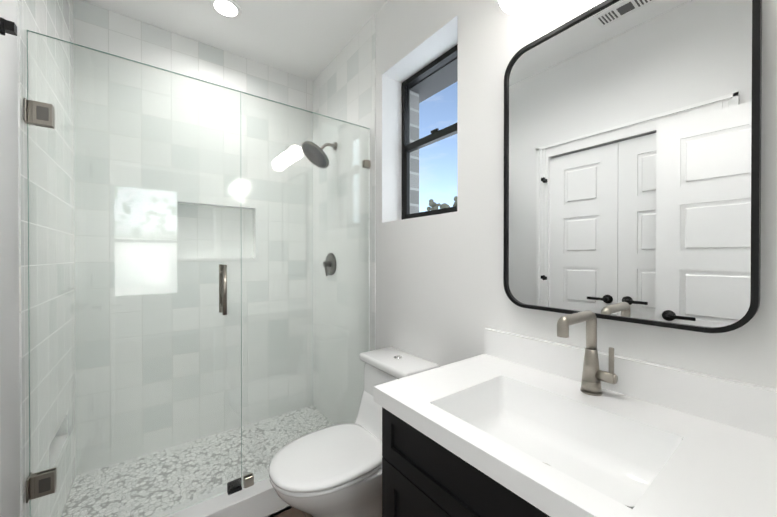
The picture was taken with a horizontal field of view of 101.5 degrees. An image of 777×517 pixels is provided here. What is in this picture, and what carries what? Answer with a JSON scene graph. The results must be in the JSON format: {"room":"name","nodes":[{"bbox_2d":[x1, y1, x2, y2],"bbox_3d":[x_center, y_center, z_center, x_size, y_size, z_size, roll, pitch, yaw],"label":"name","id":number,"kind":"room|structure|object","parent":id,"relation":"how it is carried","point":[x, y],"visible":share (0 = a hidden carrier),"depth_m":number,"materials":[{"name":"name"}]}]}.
{"room":"bathroom","nodes":[
{"label":"bathroom","id":0,"kind":"room"},
{"bbox_2d":[0,0,19,516],"bbox_3d":[-0.781,-0.105,0.328,0.140,2.750,1.745,0,0,-37],"label":"wall","id":1,"kind":"structure","parent":0,"point":[9,359],"depth_m":1.00,"materials":[{"name":"white paint"}]},
{"bbox_2d":[0,369,0,516],"bbox_3d":[-0.769,0.200,0.410,0.076,2.140,1.090,0,0,-37],"label":"trim","id":2,"kind":"structure","parent":1,"relation":"attached to","point":[0,442],"depth_m":0.87,"materials":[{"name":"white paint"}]},
{"bbox_2d":[0,17,16,35],"bbox_3d":[-1.001,0.103,0.825,0.048,1.448,0.026,0,0,-37],"label":"trim","id":3,"kind":"structure","parent":1,"relation":"attached to","point":[8,27],"depth_m":0.82,"materials":[{"name":"black metal"}]},
{"bbox_2d":[17,0,75,516],"bbox_3d":[-1.604,-0.111,1.457,0.129,2.750,1.050,0,0,-37],"label":"wall tiles","id":4,"kind":"structure","parent":1,"relation":"attached to","point":[53,18],"depth_m":1.34,"materials":[{"name":"white tile"}]},
{"bbox_2d":[73,0,312,474],"bbox_3d":[-1.220,-0.115,2.320,1.776,2.750,0.124,0,0,-37],"label":"wall tile","id":5,"kind":"structure","parent":0,"point":[105,30],"depth_m":2.13,"materials":[{"name":"white tile"}]},
{"bbox_2d":[62,405,332,516],"bbox_3d":[-0.936,1.279,1.946,1.776,0.065,1.075,0,0,-37],"label":"floor","id":6,"kind":"structure","parent":0,"point":[220,454],"depth_m":1.87,"materials":[{"name":"grey stone"}]},
{"bbox_2d":[149,470,291,516],"bbox_3d":[-0.691,1.191,1.549,1.455,0.145,0.145,0,0,-37],"label":"shower curb","id":7,"kind":"object","parent":6,"relation":"on","point":[262,498],"visible":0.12,"depth_m":1.49,"materials":[{"name":"white stone"}]},
{"bbox_2d":[24,30,370,516],"bbox_3d":[-0.698,0.155,1.554,1.444,1.925,0.109,0,0,-37],"label":"glass","id":8,"kind":"object","parent":7,"relation":"on","point":[43,482],"visible":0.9,"depth_m":1.39,"materials":[{"name":"clear glass"}]},
{"bbox_2d":[81,0,387,80],"bbox_3d":[-0.423,-1.535,1.242,1.776,0.100,2.795,0,0,-37],"label":"ceiling","id":9,"kind":"structure","parent":0,"point":[308,39],"depth_m":2.02,"materials":[{"name":"white paint"}]},
{"bbox_2d":[210,0,241,18],"bbox_3d":[-0.964,-1.484,1.881,0.170,0.007,0.170,0,0,-37],"label":"recessed light","id":10,"kind":"object","parent":9,"relation":"in","point":[231,9],"visible":1,"depth_m":1.88,"materials":[{"name":"white paint"}]},
{"bbox_2d":[274,507,311,516],"bbox_3d":[0.505,1.299,-0.391,2.656,0.050,4.395,0,0,-37],"label":"floor","id":11,"kind":"structure","parent":0,"point":[292,512],"depth_m":1.57,"materials":[{"name":"brown wood"}]},
{"bbox_2d":[269,347,438,516],"bbox_3d":[-0.161,0.877,1.434,0.725,0.774,0.386,0,0,-37],"label":"toilet","id":12,"kind":"object","parent":11,"relation":"on","point":[333,471],"visible":0.6,"depth_m":1.32,"materials":[{"name":"white ceramic"}]},
{"bbox_2d":[373,328,776,516],"bbox_3d":[0.422,0.777,0.801,0.558,0.982,0.816,0,0,-37],"label":"bathroom vanity","id":13,"kind":"object","parent":11,"relation":"on","point":[506,424],"visible":0.98,"depth_m":0.77,"materials":[{"name":"painted wood"},{"name":"white quartz"}]},
{"bbox_2d":[557,310,617,395],"bbox_3d":[0.532,0.267,0.855,0.216,0.238,0.089,0,0,-37],"label":"faucet","id":14,"kind":"object","parent":13,"relation":"on","point":[593,375],"visible":1,"depth_m":0.90,"materials":[{"name":"silver metal"}]},
{"bbox_2d":[410,56,457,213],"bbox_3d":[0.298,-0.638,1.896,0.169,1.400,1.980,0,0,-37],"label":"building","id":15,"kind":"structure","parent":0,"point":[437,79],"depth_m":1.99,"materials":[{"name":"grey"}]},
{"bbox_2d":[376,0,776,388],"bbox_3d":[0.523,-0.110,1.299,0.200,2.750,1.745,0,0,-37],"label":"wall","id":16,"kind":"structure","parent":0,"point":[442,299],"depth_m":1.34,"materials":[{"name":"white paint"}]},
{"bbox_2d":[313,14,375,424],"bbox_3d":[-0.314,-0.116,2.418,0.205,2.750,1.050,0,0,-37],"label":"wall tiles","id":17,"kind":"structure","parent":16,"relation":"attached to","point":[344,85],"depth_m":2.23,"materials":[{"name":"white tile"}]},
{"bbox_2d":[302,141,336,168],"bbox_3d":[-0.491,-0.756,2.271,0.250,0.203,0.226,0,0,-37],"label":"shower head","id":18,"kind":"object","parent":17,"relation":"attached to","point":[321,156],"depth_m":2.24},
{"bbox_2d":[323,253,335,275],"bbox_3d":[-0.462,0.044,2.390,0.066,0.174,0.170,0,0,-37],"label":"shower valve","id":19,"kind":"object","parent":17,"relation":"attached to","point":[328,265],"depth_m":2.38,"materials":[{"name":"silver metal"}]},
{"bbox_2d":[402,44,457,219],"bbox_3d":[0.267,-0.650,1.748,0.048,0.875,0.580,0,0,-37],"label":"window","id":20,"kind":"structure","parent":16,"relation":"in","point":[437,134],"depth_m":1.89,"materials":[{"name":"black metal"}]},
{"bbox_2d":[499,0,534,14],"bbox_3d":[0.580,-0.950,0.916,0.156,0.206,0.560,0,0,-37],"label":"sconce","id":21,"kind":"object","parent":16,"relation":"attached to","point":[513,7],"visible":1,"depth_m":1.08,"materials":[{"name":"white glass"}]},
{"bbox_2d":[503,0,761,332],"bbox_3d":[0.633,-0.287,0.951,0.033,0.928,0.627,0,0,-37],"label":"mirror","id":22,"kind":"object","parent":16,"relation":"attached to","point":[632,161],"visible":0.96,"depth_m":0.87,"materials":[{"name":"black metal"}]},
{"label":"outside","id":23,"kind":"structure","parent":0,"visible":0},
{"bbox_2d":[427,196,456,210],"bbox_3d":[2.762,-0.321,14.627,2.275,5.031,1.809,0,0,-37],"label":"tree","id":24,"kind":"object","parent":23,"point":[433,205],"depth_m":14.06,"materials":[{"name":"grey plant"}]}
]}

